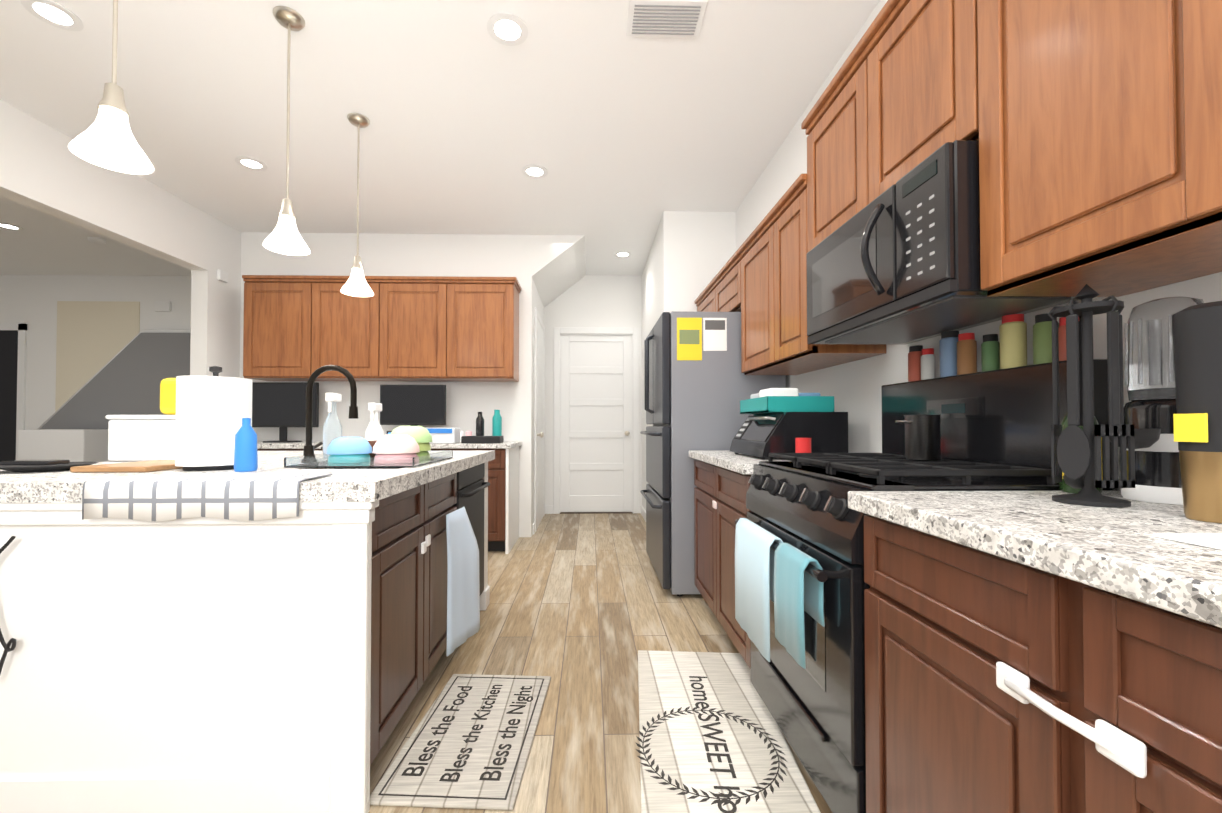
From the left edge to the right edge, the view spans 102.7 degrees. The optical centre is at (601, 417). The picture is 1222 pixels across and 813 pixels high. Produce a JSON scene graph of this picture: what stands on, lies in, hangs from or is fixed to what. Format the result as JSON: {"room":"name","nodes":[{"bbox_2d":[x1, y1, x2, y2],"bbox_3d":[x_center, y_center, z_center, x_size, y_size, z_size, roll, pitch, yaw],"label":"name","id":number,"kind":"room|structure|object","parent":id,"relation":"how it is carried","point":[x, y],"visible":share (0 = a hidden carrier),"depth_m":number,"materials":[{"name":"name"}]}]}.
{"room":"kitchen","nodes":[
{"label":"kitchen","id":0,"kind":"room"},
{"bbox_2d":[18,429,108,461],"bbox_3d":[-5.979,0.643,5.472,0.700,1.020,0.350,0,-1,-1],"label":"wall","id":1,"kind":"structure","parent":0,"point":[81,445],"depth_m":5.31,"materials":[{"name":"white"}]},
{"bbox_2d":[0,275,190,464],"bbox_3d":[-6.091,-0.288,6.006,5.000,2.900,0.145,0,-1,-1],"label":"wall","id":2,"kind":"structure","parent":0,"point":[64,339],"depth_m":5.92,"materials":[{"name":"white paint"}]},
{"bbox_2d":[154,301,170,311],"bbox_3d":[-5.360,-1.359,5.975,0.180,0.120,0.034,0,-1,-1],"label":"light switch","id":3,"kind":"object","parent":2,"relation":"attached to","point":[165,306],"depth_m":5.96,"materials":[{"name":"white"}]},
{"bbox_2d":[37,329,190,429],"bbox_3d":[-5.758,0.044,5.857,1.941,2.230,0.170,0,-1,-1],"label":"wall","id":4,"kind":"structure","parent":0,"point":[132,374],"depth_m":5.80,"materials":[{"name":"grey"}]},
{"bbox_2d":[0,99,240,377],"bbox_3d":[-3.414,-0.362,1.330,0.140,2.900,6.820,0,-1,-1],"label":"wall","id":5,"kind":"structure","parent":0,"point":[44,169],"depth_m":3.60,"materials":[{"name":"white paint"}]},
{"bbox_2d":[217,270,227,282],"bbox_3d":[-3.398,-1.269,4.385,0.029,0.090,0.100,0,-1,-1],"label":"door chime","id":6,"kind":"object","parent":5,"relation":"attached to","point":[222,276],"depth_m":4.36,"materials":[{"name":"white"}]},
{"bbox_2d":[240,232,532,536],"bbox_3d":[-2.046,-0.309,4.712,2.750,2.900,0.120,0,-1,-1],"label":"wall","id":7,"kind":"structure","parent":0,"point":[453,255],"depth_m":4.67,"materials":[{"name":"white paint"}]},
{"bbox_2d":[242,275,329,380],"bbox_3d":[-2.822,-0.783,4.471,0.667,0.872,0.335,0,-1,-1],"label":"upper cabinet","id":8,"kind":"object","parent":7,"relation":"attached to","point":[282,327],"depth_m":4.31,"materials":[{"name":"brown wood"}]},
{"bbox_2d":[318,279,393,380],"bbox_3d":[-2.266,-0.783,4.484,0.741,0.872,0.335,0,-1,-1],"label":"upper cabinet","id":9,"kind":"object","parent":7,"relation":"attached to","point":[355,330],"depth_m":4.32,"materials":[{"name":"brown wood"}]},
{"bbox_2d":[390,279,457,381],"bbox_3d":[-1.674,-0.783,4.497,0.741,0.872,0.335,0,-1,-1],"label":"upper cabinet","id":10,"kind":"object","parent":7,"relation":"attached to","point":[405,328],"depth_m":4.33,"materials":[{"name":"brown wood"}]},
{"bbox_2d":[454,279,521,381],"bbox_3d":[-1.119,-0.783,4.510,0.666,0.872,0.335,0,-1,-1],"label":"upper cabinet","id":11,"kind":"object","parent":7,"relation":"attached to","point":[488,309],"depth_m":4.35,"materials":[{"name":"brown wood"}]},
{"bbox_2d":[0,0,879,275],"bbox_3d":[-3.159,-1.844,2.450,10.700,0.100,9.000,0,-1,-1],"label":"ceiling","id":12,"kind":"structure","parent":0,"point":[607,123],"depth_m":2.82,"materials":[{"name":"white paint"}]},
{"bbox_2d":[0,222,23,230],"bbox_3d":[-5.456,-1.758,4.497,0.188,0.007,0.188,0,-1,-1],"label":"recessed light","id":13,"kind":"object","parent":12,"relation":"in","point":[10,226],"visible":0.96,"depth_m":4.51,"materials":[{"name":"white"}]},
{"bbox_2d":[20,0,83,30],"bbox_3d":[-2.437,-1.794,2.173,0.188,0.007,0.188,0,-1,-1],"label":"recessed light","id":14,"kind":"object","parent":12,"relation":"in","point":[52,13],"visible":1,"depth_m":2.17,"materials":[{"name":"white"}]},
{"bbox_2d":[87,236,105,243],"bbox_3d":[-4.963,-1.739,4.808,0.130,0.035,0.130,0,-1,-1],"label":"smoke detector","id":15,"kind":"object","parent":12,"relation":"attached to","point":[96,240],"visible":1,"depth_m":4.78,"materials":[{"name":"white"}]},
{"bbox_2d":[68,0,153,174],"bbox_3d":[-1.446,-1.287,1.455,0.180,1.045,0.180,0,-1,-1],"label":"pendant light","id":16,"kind":"object","parent":12,"relation":"hanging from","point":[106,139],"visible":1,"depth_m":1.44,"materials":[{"name":"glass"}]},
{"bbox_2d":[235,156,267,170],"bbox_3d":[-2.448,-1.775,3.418,0.188,0.007,0.188,0,-1,-1],"label":"recessed light","id":17,"kind":"object","parent":12,"relation":"in","point":[250,163],"visible":1,"depth_m":3.42,"materials":[{"name":"white"}]},
{"bbox_2d":[262,6,309,255],"bbox_3d":[-1.403,-1.276,2.188,0.180,1.045,0.180,0,-1,-1],"label":"pendant light","id":18,"kind":"object","parent":12,"relation":"hanging from","point":[284,237],"visible":1,"depth_m":2.18,"materials":[{"name":"glass"}]},
{"bbox_2d":[340,113,373,296],"bbox_3d":[-1.453,-1.264,2.920,0.180,1.045,0.180,0,-1,-1],"label":"pendant light","id":19,"kind":"object","parent":12,"relation":"hanging from","point":[356,284],"visible":1,"depth_m":2.91,"materials":[{"name":"glass"}]},
{"bbox_2d":[487,13,527,45],"bbox_3d":[-0.434,-1.793,2.261,0.188,0.007,0.188,0,-1,-1],"label":"recessed light","id":20,"kind":"object","parent":12,"relation":"in","point":[508,29],"visible":1,"depth_m":2.26,"materials":[{"name":"white"}]},
{"bbox_2d":[522,164,547,178],"bbox_3d":[-0.480,-1.773,3.525,0.188,0.007,0.188,0,-1,-1],"label":"recessed light","id":21,"kind":"object","parent":12,"relation":"in","point":[534,171],"visible":1,"depth_m":3.52,"materials":[{"name":"white"}]},
{"bbox_2d":[626,0,707,37],"bbox_3d":[0.288,-1.792,2.197,0.340,0.012,0.200,0,-1,-1],"label":"ceiling vent","id":22,"kind":"object","parent":12,"relation":"in","point":[665,18],"visible":1,"depth_m":2.19,"materials":[{"name":"white"}]},
{"bbox_2d":[533,281,543,522],"bbox_3d":[-0.745,-0.298,5.366,0.120,2.900,1.130,0,-1,-1],"label":"wall","id":23,"kind":"structure","parent":0,"point":[538,304],"depth_m":4.85,"materials":[{"name":"white paint"}]},
{"bbox_2d":[534,308,544,531],"bbox_3d":[-0.642,0.027,5.359,0.082,2.250,0.940,0,-1,-1],"label":"hall door","id":24,"kind":"structure","parent":23,"relation":"in","point":[539,416],"depth_m":5.25,"materials":[{"name":"white"}]},
{"bbox_2d":[533,505,546,533],"bbox_3d":[-0.670,1.102,5.346,0.030,0.100,1.130,0,-1,-1],"label":"baseboard","id":25,"kind":"structure","parent":23,"relation":"attached to","point":[541,515],"depth_m":5.39,"materials":[{"name":"white"}]},
{"bbox_2d":[532,235,585,306],"bbox_3d":[-0.429,-1.549,5.333,0.510,0.400,1.250,0,-1,-1],"label":"soffit","id":26,"kind":"structure","parent":0,"point":[558,265],"depth_m":4.91,"materials":[{"name":"white paint"}]},
{"bbox_2d":[544,275,641,504],"bbox_3d":[-0.105,-0.288,6.006,1.390,2.900,0.120,0,-1,-1],"label":"wall","id":27,"kind":"structure","parent":0,"point":[600,301],"depth_m":5.96,"materials":[{"name":"white paint"}]},
{"bbox_2d":[553,327,638,513],"bbox_3d":[-0.061,0.034,5.962,1.035,2.255,0.080,0,-1,-1],"label":"door frame","id":28,"kind":"structure","parent":27,"relation":"attached to","point":[560,331],"depth_m":5.93,"materials":[{"name":"white"}]},
{"bbox_2d":[561,335,631,511],"bbox_3d":[-0.061,0.067,5.944,0.877,2.160,0.115,0,-1,-1],"label":"back door","id":29,"kind":"structure","parent":27,"relation":"in","point":[596,423],"depth_m":5.97,"materials":[{"name":"white"}]},
{"bbox_2d":[369,513,831,812],"bbox_3d":[-3.159,1.130,2.403,10.700,0.050,9.000,0,-1,-1],"label":"floor","id":30,"kind":"structure","parent":0,"point":[581,610],"depth_m":2.35,"materials":[{"name":"wood"}]},
{"bbox_2d":[0,457,494,812],"bbox_3d":[-1.208,0.666,2.113,1.188,0.869,1.611,0,-1,-1],"label":"kitchen island","id":31,"kind":"object","parent":30,"relation":"on","point":[218,665],"depth_m":1.33,"materials":[{"name":"white"}]},
{"bbox_2d":[0,536,15,673],"bbox_3d":[-1.594,0.507,1.301,0.072,0.382,0.008,0,-1,-1],"label":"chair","id":32,"kind":"object","parent":31,"relation":"hanging from","point":[7,648],"visible":0.94,"depth_m":1.30,"materials":[{"name":"black plastic"}]},
{"bbox_2d":[0,469,427,504],"bbox_3d":[-1.349,0.202,1.496,1.476,0.052,0.405,0,-1,-1],"label":"island countertop","id":33,"kind":"structure","parent":31,"relation":"on","point":[65,487],"depth_m":1.33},
{"bbox_2d":[0,460,97,471],"bbox_3d":[-1.871,0.159,1.647,0.244,0.036,0.244,0,-1,-1],"label":"plate","id":34,"kind":"object","parent":33,"relation":"on","point":[34,465],"visible":0.94,"depth_m":1.59,"materials":[{"name":"black"}]},
{"bbox_2d":[70,460,182,471],"bbox_3d":[-1.593,0.170,1.738,0.240,0.018,0.330,0,-1,-1],"label":"cutting board","id":35,"kind":"object","parent":33,"relation":"on","point":[149,466],"visible":0.77,"depth_m":1.59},
{"bbox_2d":[82,474,332,521],"bbox_3d":[-1.084,0.221,1.373,0.560,0.107,0.173,0,-1,-1],"label":"dish towel","id":36,"kind":"object","parent":33,"relation":"on","point":[167,497],"visible":0.94,"depth_m":1.29,"materials":[{"name":"fabric"}]},
{"bbox_2d":[175,366,251,470],"bbox_3d":[-1.352,-0.002,1.712,0.210,0.360,0.210,0,-1,-1],"label":"paper towel holder","id":37,"kind":"object","parent":33,"relation":"on","point":[213,410],"visible":0.88,"depth_m":1.62,"materials":[{"name":"white"}]},
{"bbox_2d":[234,418,257,471],"bbox_3d":[-1.180,0.088,1.624,0.066,0.177,0.066,0,-1,-1],"label":"dish soap","id":38,"kind":"object","parent":33,"relation":"on","point":[245,455],"visible":1,"depth_m":1.60,"materials":[{"name":"blue"}]},
{"bbox_2d":[92,457,467,476],"bbox_3d":[-1.360,0.209,1.978,1.476,0.052,0.560,0,-1,-1],"label":"island countertop","id":39,"kind":"structure","parent":31,"relation":"on","point":[442,466],"depth_m":1.95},
{"bbox_2d":[105,415,175,460],"bbox_3d":[-1.939,0.089,2.207,0.280,0.195,0.330,0,-1,-1],"label":"bin","id":40,"kind":"object","parent":39,"relation":"on","point":[140,437],"visible":0.65,"depth_m":2.05,"materials":[{"name":"white plastic"}]},
{"bbox_2d":[160,378,175,414],"bbox_3d":[-1.871,-0.092,2.206,0.135,0.164,0.170,0,-1,-1],"label":"chip bag","id":41,"kind":"object","parent":40,"relation":"on","point":[167,396],"visible":0.29,"depth_m":2.12,"materials":[{"name":"yellow"}]},
{"bbox_2d":[296,365,357,455],"bbox_3d":[-1.115,-0.016,2.039,0.226,0.401,0.120,0,-1,-1],"label":"faucet","id":42,"kind":"object","parent":39,"relation":"on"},
{"bbox_2d":[322,393,341,453],"bbox_3d":[-1.245,0.037,2.268,0.080,0.300,0.090,0,-1,-1],"label":"spray bottle","id":43,"kind":"object","parent":39,"relation":"on","point":[332,427],"visible":0.83,"depth_m":2.23,"materials":[{"name":"white"}]},
{"bbox_2d":[284,450,452,466],"bbox_3d":[-0.909,0.164,1.999,0.460,0.035,0.500,0,-1,-1],"label":"dish rack","id":44,"kind":"object","parent":39,"relation":"on","point":[326,460],"visible":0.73,"depth_m":1.75,"materials":[{"name":"clear glass"}]},
{"bbox_2d":[329,453,369,456],"bbox_3d":[-0.992,0.142,1.927,0.150,0.065,0.150,0,-1,-1],"label":"bowl","id":45,"kind":"object","parent":44,"relation":"in","point":[352,455],"visible":0.1,"depth_m":1.87,"materials":[{"name":"teal"}]},
{"bbox_2d":[326,437,371,454],"bbox_3d":[-0.992,0.108,1.928,0.162,0.065,0.162,0,-1,-1],"label":"bowl","id":46,"kind":"object","parent":45,"relation":"on","point":[347,445],"visible":1,"depth_m":1.87,"materials":[{"name":"blue"}]},
{"bbox_2d":[375,453,416,456],"bbox_3d":[-0.802,0.140,1.912,0.160,0.070,0.160,0,-1,-1],"label":"bowl","id":47,"kind":"object","parent":44,"relation":"in","point":[399,455],"visible":0.12,"depth_m":1.85,"materials":[{"name":"pink"}]},
{"bbox_2d":[372,434,419,453],"bbox_3d":[-0.802,0.102,1.913,0.172,0.070,0.172,0,-1,-1],"label":"bowl","id":48,"kind":"object","parent":47,"relation":"on","point":[396,444],"visible":1,"depth_m":1.85,"materials":[{"name":"white"}]},
{"bbox_2d":[416,451,428,455],"bbox_3d":[-0.821,0.142,2.102,0.156,0.070,0.156,0,-1,-1],"label":"bowl","id":49,"kind":"object","parent":44,"relation":"in","point":[421,453],"visible":0.08,"depth_m":2.07,"materials":[{"name":"green"}]},
{"bbox_2d":[418,442,430,450],"bbox_3d":[-0.821,0.106,2.102,0.168,0.070,0.168,0,-1,-1],"label":"bowl","id":50,"kind":"object","parent":49,"relation":"on","point":[425,446],"visible":0.08,"depth_m":2.07,"materials":[{"name":"green"}]},
{"bbox_2d":[390,426,432,442],"bbox_3d":[-0.821,0.070,2.103,0.180,0.070,0.180,0,-1,-1],"label":"bowl","id":51,"kind":"object","parent":50,"relation":"on","point":[419,434],"visible":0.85,"depth_m":2.05,"materials":[{"name":"green"}]},
{"bbox_2d":[257,450,494,464],"bbox_3d":[-1.375,0.219,2.600,1.476,0.052,0.685,0,-1,-1],"label":"island countertop","id":52,"kind":"structure","parent":31,"relation":"on","point":[473,455],"depth_m":2.64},
{"bbox_2d":[365,403,382,440],"bbox_3d":[-1.108,0.059,2.391,0.080,0.260,0.090,0,-1,-1],"label":"spray bottle","id":53,"kind":"object","parent":52,"relation":"on","point":[374,431],"visible":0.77,"depth_m":2.36,"materials":[{"name":"white plastic"}]},
{"bbox_2d":[446,507,479,655],"bbox_3d":[-0.604,0.691,2.133,0.089,0.570,0.270,0,-1,-1],"label":"towel","id":54,"kind":"object","parent":31,"relation":"hanging from","point":[463,604],"visible":1,"depth_m":2.12,"materials":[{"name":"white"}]},
{"bbox_2d":[265,449,321,450],"bbox_3d":[-2.601,0.698,4.320,0.638,0.876,0.599,0,-1,-1],"label":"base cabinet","id":55,"kind":"object","parent":30,"relation":"on","point":[265,449],"depth_m":4.04,"materials":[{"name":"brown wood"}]},
{"bbox_2d":[370,674,550,809],"bbox_3d":[-0.437,1.088,1.715,0.420,0.012,0.710,0,-1,3],"label":"rug","id":56,"kind":"object","parent":30,"relation":"on","point":[469,789],"visible":0.81,"depth_m":1.59,"materials":[{"name":"grey"}]},
{"bbox_2d":[401,686,472,775],"bbox_3d":[-0.560,1.081,1.722,0.062,0.001,0.505,0,-1,3],"label":"lettering","id":57,"kind":"object","parent":56,"relation":"on","point":[413,769],"visible":1,"depth_m":1.62,"materials":[{"name":"black paint"}]},
{"bbox_2d":[439,685,502,781],"bbox_3d":[-0.440,1.081,1.716,0.056,0.001,0.540,0,-1,3],"label":"lettering","id":58,"kind":"object","parent":56,"relation":"on","point":[449,779],"visible":1,"depth_m":1.64,"materials":[{"name":"black paint"}]},
{"bbox_2d":[479,686,532,780],"bbox_3d":[-0.311,1.081,1.713,0.081,0.001,0.526,0,-1,3],"label":"lettering","id":59,"kind":"object","parent":56,"relation":"on","point":[504,736],"visible":1,"depth_m":1.65,"materials":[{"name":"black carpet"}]},
{"bbox_2d":[453,445,520,553],"bbox_3d":[-1.078,0.698,4.355,0.601,0.876,0.599,0,-1,-1],"label":"base cabinet","id":60,"kind":"object","parent":30,"relation":"on","point":[503,501],"depth_m":4.07,"materials":[{"name":"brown wood"}]},
{"bbox_2d":[257,441,520,448],"bbox_3d":[-2.062,0.240,4.327,2.620,0.040,0.624,0,-1,-1],"label":"countertop","id":61,"kind":"structure","parent":60,"relation":"on","point":[506,444],"depth_m":4.04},
{"bbox_2d":[252,382,318,442],"bbox_3d":[-2.853,-0.047,4.379,0.640,0.534,0.180,0,-1,-1],"label":"monitor","id":62,"kind":"object","parent":61,"relation":"on","point":[281,406],"visible":0.81,"depth_m":4.35,"materials":[{"name":"black"}]},
{"bbox_2d":[380,385,445,425],"bbox_3d":[-1.683,-0.037,4.386,0.580,0.514,0.180,0,-1,-1],"label":"monitor","id":63,"kind":"object","parent":61,"relation":"on","point":[413,405],"visible":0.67,"depth_m":4.36,"materials":[{"name":"black"}]},
{"bbox_2d":[426,428,459,442],"bbox_3d":[-1.448,0.152,4.165,0.440,0.130,0.185,0,-1,-1],"label":"tissue box","id":64,"kind":"object","parent":61,"relation":"on","point":[445,435],"visible":0.48,"depth_m":4.08,"materials":[{"name":"cardboard"}]},
{"bbox_2d":[476,412,483,435],"bbox_3d":[-1.071,0.083,4.317,0.074,0.272,0.074,0,-1,-1],"label":"bottle","id":65,"kind":"object","parent":61,"relation":"on","point":[479,425],"visible":0.62,"depth_m":4.29,"materials":[{"name":"black"}]},
{"bbox_2d":[461,436,503,442],"bbox_3d":[-1.008,0.187,4.157,0.320,0.060,0.180,0,-1,-1],"label":"tray","id":66,"kind":"object","parent":61,"relation":"on","point":[482,439],"visible":1,"depth_m":4.07,"materials":[{"name":"black"}]},
{"bbox_2d":[492,410,501,435],"bbox_3d":[-0.933,0.074,4.371,0.084,0.292,0.084,0,-1,-1],"label":"bottle","id":67,"kind":"object","parent":61,"relation":"on","point":[496,424],"visible":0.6,"depth_m":4.34,"materials":[{"name":"teal"}]},
{"bbox_2d":[640,311,784,596],"bbox_3d":[0.725,0.235,3.479,0.826,1.775,0.914,0,-1,-1],"label":"fridge","id":68,"kind":"object","parent":30,"relation":"on","point":[699,386],"visible":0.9,"depth_m":3.03,"materials":[{"name":"black"}]},
{"bbox_2d":[635,650,820,812],"bbox_3d":[0.372,1.087,1.724,0.506,0.014,1.120,0,-1,4],"label":"rug","id":69,"kind":"object","parent":30,"relation":"on","point":[677,775],"visible":0.96,"depth_m":1.63,"materials":[{"name":"fabric"}]},
{"bbox_2d":[689,676,739,812],"bbox_3d":[0.377,1.080,1.622,0.076,0.001,0.860,0,-1,4],"label":"lettering","id":70,"kind":"object","parent":69,"relation":"on","point":[731,770],"visible":1,"depth_m":1.59,"materials":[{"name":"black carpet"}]},
{"bbox_2d":[689,450,788,668],"bbox_3d":[0.865,0.648,2.438,0.650,0.915,1.053,0,-1,-1],"label":"base cabinet","id":71,"kind":"object","parent":30,"relation":"on","point":[721,480],"visible":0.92,"depth_m":2.36,"materials":[{"name":"brown wood"}]},
{"bbox_2d":[730,412,847,459],"bbox_3d":[0.883,0.084,2.381,0.380,0.210,0.500,0,-1,-1],"label":"toaster oven","id":72,"kind":"object","parent":71,"relation":"on","point":[761,435],"visible":0.79,"depth_m":2.13,"materials":[{"name":"black"}]},
{"bbox_2d":[740,388,833,413],"bbox_3d":[0.883,-0.077,2.374,0.300,0.110,0.400,0,-1,-1],"label":"basket","id":73,"kind":"object","parent":72,"relation":"on","point":[773,400],"visible":0.96,"depth_m":2.18,"materials":[{"name":"teal"}]},
{"bbox_2d":[795,438,810,452],"bbox_3d":[0.822,0.132,1.989,0.060,0.101,0.060,0,-1,-1],"label":"can","id":74,"kind":"object","parent":71,"relation":"on","point":[802,445],"visible":0.62,"depth_m":1.97,"materials":[{"name":"red"}]},
{"bbox_2d":[735,359,1114,812],"bbox_3d":[0.862,0.479,1.525,0.694,1.225,0.769,0,-1,-1],"label":"range","id":75,"kind":"object","parent":30,"relation":"on","point":[995,427],"visible":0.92,"depth_m":1.31,"materials":[{"name":"black"}]},
{"bbox_2d":[735,518,782,661],"bbox_3d":[0.521,0.550,1.626,0.066,0.367,0.338,0,-1,-1],"label":"towel","id":76,"kind":"object","parent":75,"relation":"hanging from","point":[754,572],"visible":0.83,"depth_m":1.58,"materials":[{"name":"blue"}]},
{"bbox_2d":[774,543,824,668],"bbox_3d":[0.528,0.495,1.319,0.066,0.267,0.194,0,-1,-1],"label":"towel","id":77,"kind":"object","parent":75,"relation":"hanging from","point":[798,590],"visible":1,"depth_m":1.29,"materials":[{"name":"teal"}]},
{"bbox_2d":[908,346,911,381],"bbox_3d":[1.153,-0.197,1.790,0.052,0.133,0.051,0,-1,-1],"label":"spice jar","id":78,"kind":"object","parent":75,"relation":"on","point":[910,348],"depth_m":1.79,"materials":[{"name":"brown"}]},
{"bbox_2d":[895,415,940,459],"bbox_3d":[0.995,0.061,1.534,0.125,0.138,0.100,0,-1,-1],"label":"steel pot","id":79,"kind":"object","parent":75,"relation":"on","point":[922,437],"visible":1,"depth_m":1.50,"materials":[{"name":"silver metal"}]},
{"bbox_2d":[912,345,923,380],"bbox_3d":[1.154,-0.188,1.728,0.044,0.113,0.043,0,-1,-1],"label":"spice jar","id":80,"kind":"object","parent":75,"relation":"on","point":[917,350],"depth_m":1.77,"materials":[{"name":"brown"}]},
{"bbox_2d":[924,331,947,378],"bbox_3d":[1.157,-0.210,1.620,0.060,0.153,0.058,0,-1,-1],"label":"spice jar","id":81,"kind":"object","parent":75,"relation":"on","point":[929,357],"depth_m":1.63,"materials":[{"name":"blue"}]},
{"bbox_2d":[948,331,967,375],"bbox_3d":[1.158,-0.201,1.550,0.052,0.133,0.051,0,-1,-1],"label":"spice jar","id":82,"kind":"object","parent":75,"relation":"on","point":[958,353],"depth_m":1.59,"materials":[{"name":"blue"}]},
{"bbox_2d":[964,333,983,372],"bbox_3d":[1.160,-0.192,1.458,0.044,0.113,0.043,0,-1,-1],"label":"spice jar","id":83,"kind":"object","parent":75,"relation":"on","point":[970,344],"depth_m":1.53,"materials":[{"name":"brown"}]},
{"bbox_2d":[981,314,1015,370],"bbox_3d":[1.162,-0.213,1.380,0.060,0.153,0.058,0,-1,-1],"label":"spice jar","id":84,"kind":"object","parent":75,"relation":"on","point":[995,355],"depth_m":1.39,"materials":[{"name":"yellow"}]},
{"bbox_2d":[1012,313,1047,366],"bbox_3d":[1.164,-0.205,1.280,0.052,0.133,0.051,0,-1,-1],"label":"spice jar","id":85,"kind":"object","parent":75,"relation":"on","point":[1019,327],"depth_m":1.29,"materials":[{"name":"green"}]},
{"bbox_2d":[1048,313,1078,361],"bbox_3d":[1.166,-0.196,1.218,0.044,0.113,0.043,0,-1,-1],"label":"spice jar","id":86,"kind":"object","parent":75,"relation":"on","point":[1062,321],"depth_m":1.22,"materials":[{"name":"red"}]},
{"bbox_2d":[864,518,999,812],"bbox_3d":[0.916,0.643,0.848,0.620,0.876,0.565,0,-1,-1],"label":"base cabinet","id":87,"kind":"object","parent":30,"relation":"on","point":[932,694],"depth_m":0.91,"materials":[{"name":"brown wood"}]},
{"bbox_2d":[996,558,1221,812],"bbox_3d":[0.927,0.636,0.370,0.620,0.876,0.698,0,-1,-1],"label":"base cabinet","id":88,"kind":"object","parent":30,"relation":"on","point":[1089,615],"depth_m":0.60,"materials":[{"name":"brown wood"}]},
{"bbox_2d":[848,490,1221,633],"bbox_3d":[0.913,0.177,0.340,0.650,0.040,1.600,0,-1,-1],"label":"countertop","id":89,"kind":"structure","parent":88,"relation":"on","point":[1115,552],"depth_m":0.70,"materials":[{"name":"stone"}]},
{"bbox_2d":[1059,414,1102,492],"bbox_3d":[1.082,0.043,1.106,0.071,0.251,0.071,0,-1,-1],"label":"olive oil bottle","id":90,"kind":"object","parent":89,"relation":"on","point":[1063,486],"visible":0.12,"depth_m":1.10,"materials":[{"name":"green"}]},
{"bbox_2d":[1048,284,1160,506],"bbox_3d":[0.976,-0.048,0.997,0.159,0.430,0.189,0,-1,-1],"label":"utensil holder","id":91,"kind":"object","parent":89,"relation":"on","point":[1075,454],"visible":1,"depth_m":0.94,"materials":[{"name":"black"}]},
{"bbox_2d":[1121,296,1203,504],"bbox_3d":[1.140,-0.036,0.984,0.134,0.406,0.134,0,-1,-1],"label":"blender","id":92,"kind":"object","parent":89,"relation":"on","point":[1149,370],"visible":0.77,"depth_m":0.96,"materials":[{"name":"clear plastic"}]},
{"bbox_2d":[1153,533,1221,549],"bbox_3d":[0.865,0.158,0.539,0.220,0.005,0.260,0,-1,-1],"label":"leaflet","id":93,"kind":"object","parent":89,"relation":"on","point":[1211,540],"visible":1,"depth_m":0.64,"materials":[{"name":"white paper"}]},
{"bbox_2d":[1172,301,1221,522],"bbox_3d":[0.983,-0.009,0.779,0.097,0.346,0.094,0,-1,-1],"label":"tumbler","id":94,"kind":"object","parent":89,"relation":"on","point":[1197,342],"visible":1,"depth_m":0.77,"materials":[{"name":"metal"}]},
{"bbox_2d":[996,662,1146,777],"bbox_3d":[0.597,0.386,0.642,0.024,0.040,0.195,0,-1,-1],"label":"strap","id":95,"kind":"object","parent":88,"relation":"attached to","point":[1123,749],"visible":0.98,"depth_m":0.59,"materials":[{"name":"white plastic"}]},
{"bbox_2d":[642,211,735,510],"bbox_3d":[0.822,-0.303,5.067,0.620,2.900,1.800,0,-1,-1],"label":"wall","id":96,"kind":"structure","parent":0,"point":[691,253],"depth_m":4.19,"materials":[{"name":"white paint"}]},
{"bbox_2d":[736,0,1221,489],"bbox_3d":[1.250,-0.343,2.526,0.120,2.900,9.000,0,-1,-1],"label":"wall","id":97,"kind":"structure","parent":0,"point":[853,388],"depth_m":2.23,"materials":[{"name":"white paint"}]},
{"bbox_2d":[694,288,709,311],"bbox_3d":[0.990,-0.824,3.834,0.335,0.302,0.682,0,-1,-1],"label":"upper cabinet","id":98,"kind":"object","parent":97,"relation":"attached to","point":[703,302],"depth_m":3.89,"materials":[{"name":"brown wood"}]},
{"bbox_2d":[710,256,737,311],"bbox_3d":[1.003,-0.832,3.292,0.335,0.302,0.666,0,-1,-1],"label":"upper cabinet","id":99,"kind":"object","parent":97,"relation":"attached to","point":[724,290],"depth_m":3.27,"materials":[{"name":"brown wood"}]},
{"bbox_2d":[738,220,823,374],"bbox_3d":[1.017,-0.627,2.658,0.335,0.732,0.596,0,-1,-1],"label":"upper cabinet","id":100,"kind":"object","parent":97,"relation":"attached to","point":[752,254],"depth_m":2.73,"materials":[{"name":"brown wood"}]},
{"bbox_2d":[766,180,885,367],"bbox_3d":[1.026,-0.633,2.274,0.335,0.732,0.436,0,-1,-1],"label":"upper cabinet","id":101,"kind":"object","parent":97,"relation":"attached to","point":[787,346],"depth_m":2.25,"materials":[{"name":"brown wood"}]},
{"bbox_2d":[802,64,849,263],"bbox_3d":[1.037,-0.938,1.803,0.335,0.557,0.516,0,-1,-1],"label":"upper cabinet","id":102,"kind":"object","parent":97,"relation":"attached to","point":[826,183],"depth_m":1.87,"materials":[{"name":"brown wood"}]},
{"bbox_2d":[850,0,945,218],"bbox_3d":[1.046,-0.944,1.418,0.335,0.557,0.518,0,-1,-1],"label":"upper cabinet","id":103,"kind":"object","parent":97,"relation":"attached to","point":[898,73],"depth_m":1.46,"materials":[{"name":"brown wood"}]},
{"bbox_2d":[806,140,1078,344],"bbox_3d":[0.974,-0.473,1.543,0.468,0.367,0.763,0,-1,-1],"label":"microwave","id":104,"kind":"object","parent":103,"relation":"attached to","point":[898,263],"visible":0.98,"depth_m":1.34,"materials":[{"name":"black"}]},
{"bbox_2d":[942,0,1221,296],"bbox_3d":[1.057,-0.760,0.925,0.335,0.942,0.595,0,-1,-1],"label":"upper cabinet","id":105,"kind":"object","parent":97,"relation":"attached to","point":[1094,127],"depth_m":0.96,"materials":[{"name":"brown wood"}]},
{"bbox_2d":[1158,0,1221,239],"bbox_3d":[1.067,-0.767,0.461,0.335,0.942,0.597,0,-1,-1],"label":"upper cabinet","id":106,"kind":"object","parent":97,"relation":"attached to","point":[1191,29],"depth_m":0.74,"materials":[{"name":"brown wood"}]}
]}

